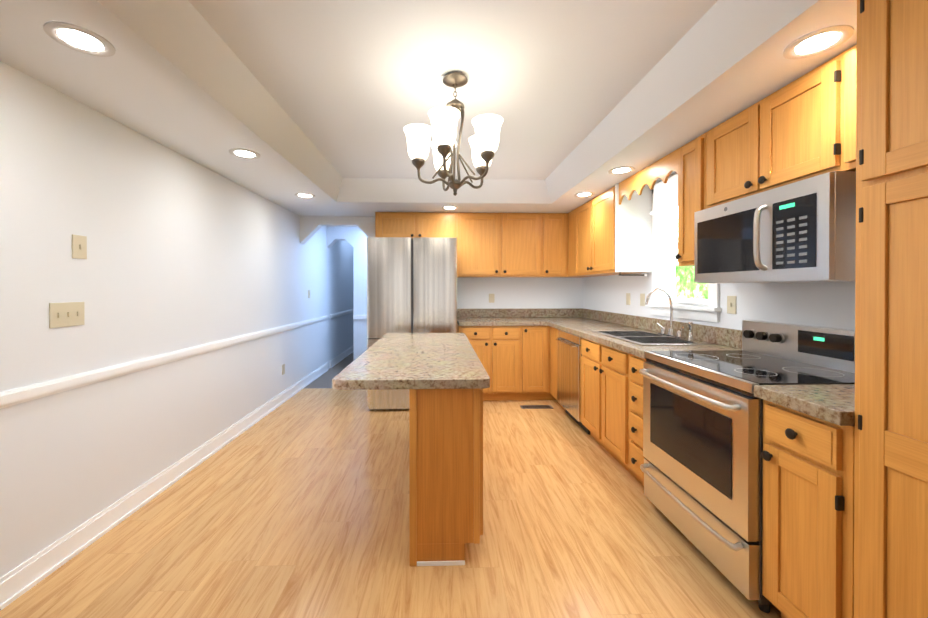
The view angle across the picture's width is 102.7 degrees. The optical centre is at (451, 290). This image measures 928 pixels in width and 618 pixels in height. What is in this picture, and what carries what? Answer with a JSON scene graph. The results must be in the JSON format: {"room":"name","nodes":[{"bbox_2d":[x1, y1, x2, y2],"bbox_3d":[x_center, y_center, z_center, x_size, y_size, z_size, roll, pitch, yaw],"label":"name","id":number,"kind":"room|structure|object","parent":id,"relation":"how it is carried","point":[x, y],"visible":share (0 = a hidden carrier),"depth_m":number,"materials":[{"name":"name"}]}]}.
{"room":"kitchen","nodes":[
{"label":"kitchen","id":0,"kind":"room"},
{"bbox_2d":[0,61,352,577],"bbox_3d":[-1.942,-0.029,2.704,0.140,2.620,11.140,0,0,-2],"label":"wall","id":1,"kind":"structure","parent":0,"point":[183,252],"depth_m":2.10,"materials":[{"name":"white paint"}]},
{"bbox_2d":[49,302,83,327],"bbox_3d":[-1.836,0.115,1.778,0.014,0.115,0.164,0,0,-2],"label":"switch plate","id":2,"kind":"object","parent":1,"relation":"attached to","point":[66,314],"visible":1,"depth_m":1.77,"materials":[{"name":"beige plastic"}]},
{"bbox_2d":[72,234,86,258],"bbox_3d":[-1.838,-0.215,1.836,0.014,0.115,0.072,0,0,-2],"label":"switch plate","id":3,"kind":"object","parent":1,"relation":"attached to","point":[79,246],"visible":1,"depth_m":1.83,"materials":[{"name":"beige plastic"}]},
{"bbox_2d":[0,315,327,408],"bbox_3d":[-1.891,0.436,3.678,0.022,0.064,4.402,0,0,-2],"label":"trim","id":4,"kind":"structure","parent":1,"relation":"attached to","point":[26,393],"depth_m":2.04,"materials":[{"name":"white wood"}]},
{"bbox_2d":[0,362,331,609],"bbox_3d":[-1.890,1.217,3.685,0.024,0.118,4.394,0,0,-2],"label":"baseboard","id":5,"kind":"structure","parent":1,"relation":"attached to","point":[24,577],"depth_m":2.05,"materials":[{"name":"white wood"}]},
{"bbox_2d":[282,364,284,374],"bbox_3d":[-1.917,0.903,4.240,0.008,0.115,0.072,0,0,-2],"label":"electrical outlet plate","id":6,"kind":"object","parent":1,"relation":"attached to","point":[283,369],"visible":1,"depth_m":4.23,"materials":[{"name":"beige plastic"}]},
{"bbox_2d":[330,309,352,317],"bbox_3d":[-2.001,0.419,7.146,0.022,0.064,2.218,0,0,-2],"label":"trim","id":7,"kind":"structure","parent":1,"relation":"attached to","point":[348,311],"depth_m":6.64,"materials":[{"name":"white wood"}]},
{"bbox_2d":[330,346,352,366],"bbox_3d":[-2.000,1.200,7.154,0.024,0.118,2.226,0,0,-2],"label":"baseboard","id":8,"kind":"structure","parent":1,"relation":"attached to","point":[340,357],"depth_m":6.71,"materials":[{"name":"white"}]},
{"bbox_2d":[327,226,367,359],"bbox_3d":[-0.746,-0.045,6.004,2.460,2.620,0.180,0,0,-2],"label":"wall","id":9,"kind":"structure","parent":0,"point":[355,238],"depth_m":5.88,"materials":[{"name":"white paint"}]},
{"bbox_2d":[353,315,366,318],"bbox_3d":[-0.525,0.425,5.913,2.055,0.060,0.020,0,0,-2],"label":"trim","id":10,"kind":"structure","parent":9,"relation":"attached to","point":[354,316],"depth_m":5.87,"materials":[{"name":"white"}]},
{"bbox_2d":[0,352,780,617],"bbox_3d":[-1.137,1.330,2.806,6.155,0.100,11.280,0,0,-2],"label":"floor","id":11,"kind":"structure","parent":0,"point":[296,505],"depth_m":1.90,"materials":[{"name":"laminate"}]},
{"bbox_2d":[367,237,456,408],"bbox_3d":[-0.422,0.358,4.322,0.950,1.830,0.885,0,0,-2],"label":"fridge","id":12,"kind":"object","parent":11,"relation":"on","point":[411,285],"visible":0.56,"depth_m":3.88,"materials":[{"name":"silver metal"}]},
{"bbox_2d":[409,389,482,565],"bbox_3d":[-0.032,0.866,2.583,0.378,0.831,1.711,0,0,-2],"label":"kitchen island","id":13,"kind":"object","parent":11,"relation":"on","point":[444,476],"depth_m":1.73,"materials":[{"name":"brown wood"}]},
{"bbox_2d":[332,333,489,389],"bbox_3d":[-0.211,0.426,2.590,0.733,0.045,1.793,0,0,-2],"label":"island countertop","id":14,"kind":"structure","parent":13,"relation":"on","point":[419,361],"depth_m":1.98,"materials":[{"name":"stone"}]},
{"bbox_2d":[457,323,520,400],"bbox_3d":[0.427,0.835,4.500,0.710,0.872,0.639,0,0,-2],"label":"base cabinet","id":15,"kind":"object","parent":11,"relation":"on","point":[515,361],"depth_m":4.19,"materials":[{"name":"brown wood"}]},
{"bbox_2d":[457,308,544,325],"bbox_3d":[0.570,0.317,4.492,0.990,0.160,0.661,0,0,-2],"label":"countertop","id":16,"kind":"structure","parent":15,"relation":"on","point":[465,317],"depth_m":4.79,"materials":[{"name":"stone"}]},
{"bbox_2d":[521,326,548,399],"bbox_3d":[0.934,0.835,4.516,0.305,0.872,0.639,0,0,-2],"label":"base cabinet","id":17,"kind":"object","parent":11,"relation":"on","point":[534,339],"depth_m":4.21,"materials":[{"name":"brown wood"}]},
{"bbox_2d":[520,405,552,408],"bbox_3d":[0.932,1.271,4.047,0.340,0.006,0.110,0,0,-2],"label":"floor vent","id":18,"kind":"object","parent":11,"relation":"in","point":[536,406],"visible":1,"depth_m":4.04,"materials":[{"name":"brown metal"}]},
{"bbox_2d":[549,326,555,399],"bbox_3d":[1.387,0.835,4.531,0.714,0.872,0.639,0,0,-2],"label":"base cabinet","id":19,"kind":"object","parent":11,"relation":"on","point":[551,397],"depth_m":4.23,"materials":[{"name":"brown wood"}]},
{"bbox_2d":[550,327,564,409],"bbox_3d":[1.445,0.838,4.065,0.626,0.873,0.338,0,0,-2],"label":"cabinet filler","id":20,"kind":"object","parent":11,"relation":"on","point":[553,360],"visible":0.14,"depth_m":4.09,"materials":[{"name":"brown wood"}]},
{"bbox_2d":[556,329,589,434],"bbox_3d":[1.405,0.840,3.588,0.644,0.872,0.602,0,0,-2],"label":"dishwasher","id":21,"kind":"object","parent":11,"relation":"on","point":[569,354],"visible":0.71,"depth_m":3.51,"materials":[{"name":"silver metal"}]},
{"bbox_2d":[581,338,646,485],"bbox_3d":[1.460,0.844,2.752,0.678,0.873,1.064,0,0,-2],"label":"base cabinet","id":22,"kind":"object","parent":11,"relation":"on","point":[612,400],"visible":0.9,"depth_m":2.64,"materials":[{"name":"brown wood"}]},
{"bbox_2d":[545,308,741,358],"bbox_3d":[1.435,0.322,3.533,0.680,0.160,2.634,0,0,-2],"label":"countertop","id":23,"kind":"structure","parent":22,"relation":"on","point":[582,322],"depth_m":3.12,"materials":[{"name":"stone"}]},
{"bbox_2d":[592,330,714,344],"bbox_3d":[1.485,0.436,2.845,0.500,0.166,0.800,0,0,-2],"label":"sink basin","id":24,"kind":"object","parent":23,"relation":"in","point":[643,337],"visible":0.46,"depth_m":2.83,"materials":[{"name":"silver metal"}]},
{"bbox_2d":[645,287,693,340],"bbox_3d":[1.608,0.165,2.809,0.234,0.376,0.403,0,0,-2],"label":"faucet","id":25,"kind":"object","parent":23,"relation":"on","point":[671,333],"visible":1,"depth_m":2.84,"materials":[{"name":"silver metal"}]},
{"bbox_2d":[639,320,854,612],"bbox_3d":[1.454,0.732,1.836,0.740,1.105,0.756,0,0,-2],"label":"stove","id":26,"kind":"object","parent":11,"relation":"on","point":[701,467],"visible":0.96,"depth_m":1.70,"materials":[{"name":"silver metal"}]},
{"bbox_2d":[761,400,854,617],"bbox_3d":[1.506,0.851,1.297,0.678,0.873,0.316,0,0,-2],"label":"base cabinet","id":27,"kind":"object","parent":11,"relation":"on","point":[808,525],"visible":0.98,"depth_m":1.25,"materials":[{"name":"brown wood"}]},
{"bbox_2d":[754,384,854,425],"bbox_3d":[1.513,0.332,1.294,0.667,0.160,0.314,0,0,-2],"label":"countertop","id":28,"kind":"structure","parent":27,"relation":"on","point":[833,403],"depth_m":1.28,"materials":[{"name":"stone"}]},
{"bbox_2d":[854,0,927,617],"bbox_3d":[1.522,0.182,0.833,0.676,2.215,0.602,0,0,-2],"label":"pantry cabinet","id":29,"kind":"object","parent":11,"relation":"on","point":[891,447],"visible":1,"depth_m":1.02,"materials":[{"name":"brown wood"}]},
{"bbox_2d":[0,0,856,216],"bbox_3d":[0.018,-1.032,1.065,3.715,0.200,7.510,0,0,-2],"label":"ceiling","id":30,"kind":"structure","parent":0,"point":[325,102],"depth_m":1.85,"materials":[{"name":"white paint"}]},
{"bbox_2d":[43,21,115,56],"bbox_3d":[-1.375,-0.928,1.377,0.190,0.010,0.190,0,0,-2],"label":"recessed light","id":31,"kind":"object","parent":30,"relation":"in","point":[79,39],"visible":1,"depth_m":1.37,"materials":[{"name":"grey"}]},
{"bbox_2d":[229,148,259,158],"bbox_3d":[-1.412,-0.933,2.537,0.190,0.010,0.190,0,0,-2],"label":"recessed light","id":32,"kind":"object","parent":30,"relation":"in","point":[244,153],"visible":0.98,"depth_m":2.53,"materials":[{"name":"grey"}]},
{"bbox_2d":[295,193,314,197],"bbox_3d":[-1.448,-0.939,3.676,0.190,0.010,0.190,0,0,-2],"label":"recessed light","id":33,"kind":"object","parent":30,"relation":"in","point":[304,195],"visible":0.98,"depth_m":3.67,"materials":[{"name":"grey"}]},
{"bbox_2d":[442,206,457,209],"bbox_3d":[-0.015,-0.942,4.231,0.190,0.010,0.190,0,0,-2],"label":"recessed light","id":34,"kind":"object","parent":30,"relation":"in","point":[449,207],"visible":1,"depth_m":4.21,"materials":[{"name":"grey"}]},
{"bbox_2d":[404,72,502,195],"bbox_3d":[0.003,-0.819,1.971,0.511,0.633,0.529,0,0,-2],"label":"chandelier","id":35,"kind":"object","parent":30,"relation":"hanging from","point":[483,141],"visible":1,"depth_m":1.91,"materials":[{"name":"white glass"}]},
{"bbox_2d":[574,192,594,196],"bbox_3d":[1.305,-0.939,3.633,0.190,0.010,0.190,0,0,-2],"label":"recessed light","id":36,"kind":"object","parent":30,"relation":"in","point":[584,194],"visible":0.98,"depth_m":3.63,"materials":[{"name":"grey"}]},
{"bbox_2d":[608,166,634,174],"bbox_3d":[1.328,-0.935,2.893,0.190,0.010,0.190,0,0,-2],"label":"recessed light","id":37,"kind":"object","parent":30,"relation":"in","point":[621,170],"visible":0.94,"depth_m":2.89,"materials":[{"name":"grey"}]},
{"bbox_2d":[783,25,853,59],"bbox_3d":[1.376,-0.928,1.394,0.190,0.010,0.190,0,0,-2],"label":"recessed light","id":38,"kind":"object","parent":30,"relation":"in","point":[818,42],"visible":1,"depth_m":1.38,"materials":[{"name":"grey"}]},
{"bbox_2d":[300,216,583,308],"bbox_3d":[-0.032,-0.040,4.876,3.815,2.620,0.140,0,0,-2],"label":"wall","id":39,"kind":"structure","parent":0,"point":[528,292],"depth_m":4.83,"materials":[{"name":"white paint"}]},
{"bbox_2d":[375,212,458,239],"bbox_3d":[-0.425,-0.771,4.618,0.983,0.344,0.336,0,0,-2],"label":"upper cabinet","id":40,"kind":"object","parent":39,"relation":"attached to","point":[412,225],"depth_m":4.45,"materials":[{"name":"brown wood"}]},
{"bbox_2d":[489,294,493,302],"bbox_3d":[0.527,0.100,4.820,0.072,0.115,0.008,0,0,-2],"label":"electrical outlet plate","id":41,"kind":"object","parent":39,"relation":"attached to","point":[491,298],"visible":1,"depth_m":4.82,"materials":[{"name":"beige plastic"}]},
{"bbox_2d":[457,213,542,276],"bbox_3d":[0.585,-0.556,4.651,1.035,0.774,0.336,0,0,-2],"label":"upper cabinet","id":42,"kind":"object","parent":39,"relation":"attached to","point":[512,244],"depth_m":4.49,"materials":[{"name":"brown wood"}]},
{"bbox_2d":[543,213,566,276],"bbox_3d":[1.247,-0.557,4.672,0.290,0.774,0.336,0,0,-2],"label":"upper cabinet","id":43,"kind":"object","parent":39,"relation":"attached to","point":[554,224],"depth_m":4.51,"materials":[{"name":"brown wood"}]},
{"bbox_2d":[583,173,854,329],"bbox_3d":[1.924,-0.022,1.131,0.140,2.620,7.750,0,0,-2],"label":"wall","id":44,"kind":"structure","parent":0,"point":[826,304],"depth_m":2.19,"materials":[{"name":"white paint"}]},
{"bbox_2d":[567,211,582,277],"bbox_3d":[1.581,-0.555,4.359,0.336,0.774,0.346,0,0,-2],"label":"upper cabinet","id":45,"kind":"object","parent":44,"relation":"attached to","point":[570,213],"depth_m":4.44,"materials":[{"name":"brown wood"}]},
{"bbox_2d":[572,184,651,275],"bbox_3d":[1.600,-0.552,3.754,0.336,0.774,0.980,0,0,-2],"label":"upper cabinet","id":46,"kind":"object","parent":44,"relation":"attached to","point":[608,234],"depth_m":3.32,"materials":[{"name":"brown wood"}]},
{"bbox_2d":[619,273,646,276],"bbox_3d":[1.613,-0.143,3.286,0.253,0.039,0.028,0,0,-2],"label":"towel bar","id":47,"kind":"object","parent":46,"relation":"attached to","point":[645,274],"visible":1,"depth_m":3.28,"materials":[{"name":"grey metal"}]},
{"bbox_2d":[626,293,629,304],"bbox_3d":[1.769,0.086,3.702,0.008,0.115,0.072,0,0,-2],"label":"electrical outlet plate","id":48,"kind":"object","parent":44,"relation":"attached to","point":[627,298],"visible":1,"depth_m":3.70,"materials":[{"name":"beige plastic"}]},
{"bbox_2d":[640,294,644,305],"bbox_3d":[1.774,0.087,3.442,0.014,0.115,0.072,0,0,-2],"label":"electrical outlet plate","id":49,"kind":"object","parent":44,"relation":"attached to","point":[642,299],"visible":1,"depth_m":3.44,"materials":[{"name":"beige plastic"}]},
{"bbox_2d":[647,188,721,322],"bbox_3d":[1.844,-0.350,2.882,0.190,1.130,0.810,0,0,-2],"label":"window","id":50,"kind":"structure","parent":44,"relation":"in","point":[664,245],"depth_m":3.15,"materials":[{"name":"white"}]},
{"bbox_2d":[650,174,677,214],"bbox_3d":[1.759,-0.781,2.877,0.043,0.258,0.680,0,0,-2],"label":"window shade","id":51,"kind":"object","parent":50,"relation":"attached to","point":[665,196],"visible":0.46,"depth_m":3.04,"materials":[{"name":"white fabric"}]},
{"bbox_2d":[727,296,735,313],"bbox_3d":[1.808,0.092,2.393,0.014,0.115,0.072,0,0,-2],"label":"switch plate","id":52,"kind":"object","parent":44,"relation":"attached to","point":[731,304],"visible":1,"depth_m":2.39,"materials":[{"name":"beige plastic"}]},
{"bbox_2d":[675,44,856,265],"bbox_3d":[1.647,-0.542,1.786,0.366,0.775,1.297,0,0,-2],"label":"upper cabinet","id":53,"kind":"object","parent":44,"relation":"attached to","point":[803,127],"visible":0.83,"depth_m":1.72,"materials":[{"name":"brown wood"}]},
{"bbox_2d":[619,148,678,204],"bbox_3d":[1.490,-0.843,2.838,0.020,0.185,0.814,0,0,-2],"label":"window valance","id":54,"kind":"object","parent":53,"relation":"attached to","point":[664,168],"visible":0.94,"depth_m":2.76,"materials":[{"name":"brown wood"}]},
{"bbox_2d":[694,171,855,282],"bbox_3d":[1.608,-0.250,1.806,0.442,0.420,0.758,0,0,-2],"label":"microwave","id":55,"kind":"object","parent":53,"relation":"attached to","point":[803,231],"visible":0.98,"depth_m":1.61,"materials":[{"name":"silver metal"}]},
{"label":"outside","id":56,"kind":"structure","parent":0,"visible":0},
{"bbox_2d":[675,206,707,298],"bbox_3d":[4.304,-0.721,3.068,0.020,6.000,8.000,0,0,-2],"label":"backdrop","id":57,"kind":"structure","parent":56,"point":[687,286],"depth_m":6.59,"materials":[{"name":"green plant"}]}
]}

